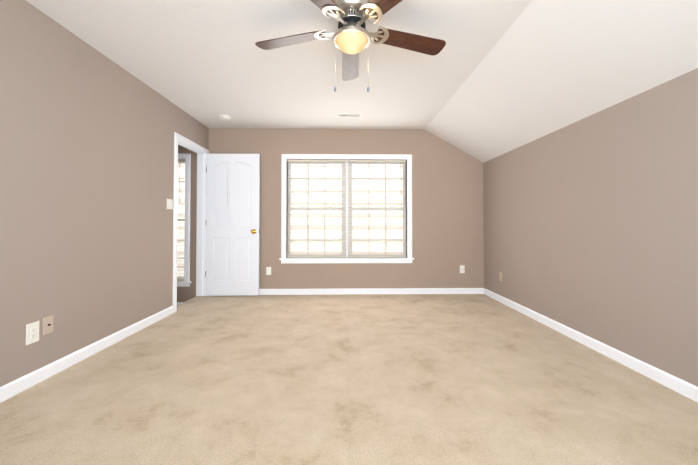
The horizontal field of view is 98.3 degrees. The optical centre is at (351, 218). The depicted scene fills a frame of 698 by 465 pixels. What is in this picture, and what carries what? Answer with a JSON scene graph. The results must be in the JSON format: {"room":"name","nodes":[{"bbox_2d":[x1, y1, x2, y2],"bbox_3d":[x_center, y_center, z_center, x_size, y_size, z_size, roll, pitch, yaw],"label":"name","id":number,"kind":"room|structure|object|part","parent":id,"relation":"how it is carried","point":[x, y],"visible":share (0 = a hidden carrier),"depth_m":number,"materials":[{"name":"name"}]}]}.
{"room":"empty bedroom","nodes":[
{"label":"empty bedroom","id":0,"kind":"room"},
{"bbox_2d":[0,0,208,386],"bbox_3d":[-2.094,0.003,1.665,0.120,2.990,5.460,0,-1,-1],"label":"wall","id":1,"kind":"structure","parent":0,"point":[87,131],"depth_m":2.23,"materials":[{"name":"beige paint"}]},
{"bbox_2d":[26,321,38,344],"bbox_3d":[-2.035,0.727,1.930,0.008,0.130,0.080,0,-1,-1],"label":"outlet","id":2,"kind":"object","parent":1,"relation":"attached to","point":[29,340],"depth_m":1.93,"materials":[{"name":"white plastic"}]},
{"bbox_2d":[43,315,53,334],"bbox_3d":[-2.033,0.712,2.030,0.017,0.114,0.070,0,-1,-1],"label":"outlet","id":3,"kind":"object","parent":1,"relation":"attached to","point":[47,324],"visible":1,"depth_m":2.03,"materials":[{"name":"beige plastic"}]},
{"bbox_2d":[0,306,173,402],"bbox_3d":[-2.020,1.010,1.268,0.014,0.085,4.455,0,-1,-1],"label":"baseboard","id":4,"kind":"structure","parent":1,"relation":"attached to","point":[19,385],"depth_m":2.20,"materials":[{"name":"white wood"}]},
{"bbox_2d":[167,199,172,208],"bbox_3d":[-2.065,-0.169,3.434,0.005,0.114,0.116,0,-1,-1],"label":"light switch","id":5,"kind":"object","parent":1,"relation":"attached to","point":[170,201],"visible":0.98,"depth_m":3.43,"materials":[{"name":"white plastic"}]},
{"bbox_2d":[173,132,208,312],"bbox_3d":[-2.137,0.136,3.948,0.156,2.295,0.880,0,-1,-1],"label":"door frame","id":6,"kind":"structure","parent":1,"relation":"attached to","point":[201,229],"depth_m":4.31,"materials":[{"name":"white wood"}]},
{"bbox_2d":[206,154,258,295],"bbox_3d":[-1.688,0.075,4.265,0.745,2.023,0.087,0,-1,-1],"label":"door","id":7,"kind":"structure","parent":1,"relation":"in","point":[232,231],"depth_m":4.29,"materials":[{"name":"white wood"}]},
{"bbox_3d":[-1.689,0.027,4.304,0.465,1.630,0.011,0,-1,-1],"label":"panel","id":8,"kind":"part","parent":7,"relation":"part of","materials":[{"name":"white wood"}]},
{"bbox_2d":[214,154,259,279],"bbox_3d":[-1.689,0.076,4.319,0.745,2.023,0.021,0,-1,-1],"label":"panels","id":9,"kind":"object","parent":7,"relation":"attached to","point":[237,223],"visible":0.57,"depth_m":4.31,"materials":[{"name":"white wood"}]},
{"bbox_2d":[26,0,532,129],"bbox_3d":[-1.166,-1.431,1.705,4.609,0.120,5.460,0,-1,-1],"label":"ceiling","id":10,"kind":"structure","parent":0,"point":[206,63],"depth_m":2.52,"materials":[{"name":"paint"}]},
{"bbox_2d":[219,115,230,120],"bbox_3d":[-1.652,-1.317,3.945,0.148,0.038,0.148,0,-1,-1],"label":"smoke detector","id":11,"kind":"object","parent":10,"relation":"attached to","point":[225,117],"visible":1,"depth_m":3.91,"materials":[{"name":"white plastic"}]},
{"bbox_2d":[337,113,361,117],"bbox_3d":[-0.021,-1.331,3.885,0.320,0.012,0.150,0,-1,-1],"label":"ceiling vent","id":12,"kind":"object","parent":10,"relation":"in","point":[349,115],"visible":1,"depth_m":3.88,"materials":[{"name":"white metal"}]},
{"bbox_2d":[255,0,445,91],"bbox_3d":[0.002,-1.073,1.933,1.291,0.589,1.233,0,-1,-1],"label":"ceiling fan","id":13,"kind":"object","parent":10,"relation":"hanging from","point":[352,35],"visible":1,"depth_m":1.89,"materials":[{"name":"brown wood"}]},
{"label":"blade","id":14,"kind":"part","parent":13,"relation":"part of","materials":[{"name":"brown wood"}]},
{"bbox_3d":[-0.140,-1.181,1.927,0.200,0.006,0.137,0,11,17],"label":"arm","id":15,"kind":"part","parent":13,"relation":"part of"},
{"bbox_3d":[-0.234,-1.193,1.541,0.139,0.006,0.503,14,7,34],"label":"blade","id":16,"kind":"part","parent":13,"relation":"part of","materials":[{"name":"brown wood"}]},
{"bbox_3d":[-0.082,-1.184,1.760,0.137,0.006,0.200,14,7,34],"label":"arm","id":17,"kind":"part","parent":13,"relation":"part of"},
{"bbox_3d":[-0.006,-1.181,2.300,0.139,0.006,0.503,-12,-1,-1],"label":"blade","id":18,"kind":"part","parent":13,"relation":"part of","materials":[{"name":"grey wood"}]},
{"bbox_3d":[0.004,-1.224,1.884,0.172,0.071,0.172,0,-1,-1],"label":"motor","id":19,"kind":"part","parent":13,"relation":"part of","materials":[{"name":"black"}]},
{"bbox_3d":[0.094,-1.183,1.763,0.137,0.006,0.200,16,-10,-36],"label":"arm","id":20,"kind":"part","parent":13,"relation":"part of"},
{"label":"arm","id":21,"kind":"part","parent":13,"relation":"part of"},
{"bbox_3d":[0.256,-1.193,1.552,0.139,0.006,0.503,16,-10,-36],"label":"blade","id":22,"kind":"part","parent":13,"relation":"part of","materials":[{"name":"brown wood"}]},
{"bbox_3d":[0.397,-1.186,2.021,0.503,0.006,0.139,0,-13,-19],"label":"blade","id":23,"kind":"part","parent":13,"relation":"part of","materials":[{"name":"brown wood"}]},
{"bbox_2d":[177,128,483,301],"bbox_3d":[-0.721,0.047,4.491,5.604,2.990,0.140,0,-1,-1],"label":"wall","id":24,"kind":"structure","parent":0,"point":[447,215],"depth_m":4.45,"materials":[{"name":"beige paint"}]},
{"bbox_2d":[177,153,190,286],"bbox_3d":[-2.790,0.013,4.439,0.939,1.933,0.168,0,-1,-1],"label":"window","id":25,"kind":"structure","parent":24,"relation":"in","point":[184,280],"depth_m":4.38,"materials":[{"name":"white"}]},
{"bbox_3d":[-2.791,0.012,4.487,0.745,1.780,0.058,0,-1,-1],"label":"sash","id":26,"kind":"part","parent":25,"relation":"part of","materials":[{"name":"white plastic"}]},
{"bbox_2d":[266,267,270,274],"bbox_3d":[-1.201,0.756,4.396,0.070,0.114,0.009,0,-1,-1],"label":"electrical outlet","id":27,"kind":"object","parent":24,"relation":"attached to","point":[268,270],"visible":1,"depth_m":4.39,"materials":[{"name":"white plastic"}]},
{"bbox_2d":[279,154,413,263],"bbox_3d":[-0.063,-0.151,4.492,1.964,1.603,0.166,0,-1,-1],"label":"window","id":28,"kind":"structure","parent":24,"relation":"in","point":[284,204],"depth_m":4.46,"materials":[{"name":"white"}]},
{"bbox_3d":[-0.062,-0.154,4.471,1.758,1.444,0.028,0,-1,-1],"label":"main window blind rails","id":29,"kind":"part","parent":28,"relation":"part of","materials":[{"name":"white plastic"}]},
{"bbox_3d":[-0.064,-0.152,4.535,1.770,1.450,0.078,0,-1,-1],"label":"main window sash","id":30,"kind":"part","parent":28,"relation":"part of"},
{"bbox_2d":[400,162,403,225],"bbox_3d":[0.752,-0.373,4.467,0.046,0.950,0.008,0,-1,-1],"label":"blind wand","id":31,"kind":"object","parent":28,"relation":"hanging from","point":[400,192],"visible":1,"depth_m":4.47,"materials":[{"name":"beige plastic"}]},
{"bbox_2d":[286,159,406,257],"bbox_3d":[-0.063,-0.148,4.506,1.794,1.482,0.140,0,-1,-1],"label":"liner","id":32,"kind":"object","parent":24,"relation":"attached to","point":[343,159],"visible":0.19,"depth_m":4.49,"materials":[{"name":"white"}]},
{"bbox_2d":[259,288,483,294],"bbox_3d":[-0.062,1.059,4.411,4.048,0.085,0.014,0,-1,-1],"label":"baseboard","id":33,"kind":"structure","parent":24,"relation":"attached to","point":[341,291],"depth_m":4.41,"materials":[{"name":"white wood"}]},
{"bbox_2d":[460,265,464,272],"bbox_3d":[1.638,0.742,4.450,0.070,0.114,0.009,0,-1,-1],"label":"electrical outlet","id":34,"kind":"object","parent":24,"relation":"attached to","point":[462,268],"visible":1,"depth_m":4.45,"materials":[{"name":"white plastic"}]},
{"bbox_2d":[0,294,697,464],"bbox_3d":[-0.010,1.184,1.686,4.288,0.250,5.460,0,-1,-1],"label":"floor","id":35,"kind":"structure","parent":0,"point":[416,379],"depth_m":1.81,"materials":[{"name":"carpet"}]},
{"bbox_2d":[424,0,697,162],"bbox_3d":[1.665,-1.150,1.754,1.054,0.681,5.460,0,-1,-1],"label":"ceiling","id":36,"kind":"structure","parent":0,"point":[544,68],"depth_m":2.18,"materials":[{"name":"paint"}]},
{"bbox_2d":[483,68,697,386],"bbox_3d":[2.073,0.041,1.743,0.120,2.037,5.460,0,-1,-1],"label":"wall","id":37,"kind":"structure","parent":0,"point":[591,226],"depth_m":2.30,"materials":[{"name":"beige paint"}]},
{"bbox_2d":[484,288,697,402],"bbox_3d":[2.005,1.018,1.786,0.014,0.085,5.340,0,-1,-1],"label":"baseboard","id":38,"kind":"structure","parent":37,"relation":"attached to","point":[680,386],"depth_m":2.29,"materials":[{"name":"white wood"}]},
{"label":"outside","id":39,"kind":"structure","parent":0,"visible":0},
{"bbox_2d":[177,164,402,275],"bbox_3d":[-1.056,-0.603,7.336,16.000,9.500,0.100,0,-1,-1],"label":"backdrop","id":40,"kind":"structure","parent":39,"point":[335,170],"depth_m":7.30,"materials":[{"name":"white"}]}
]}

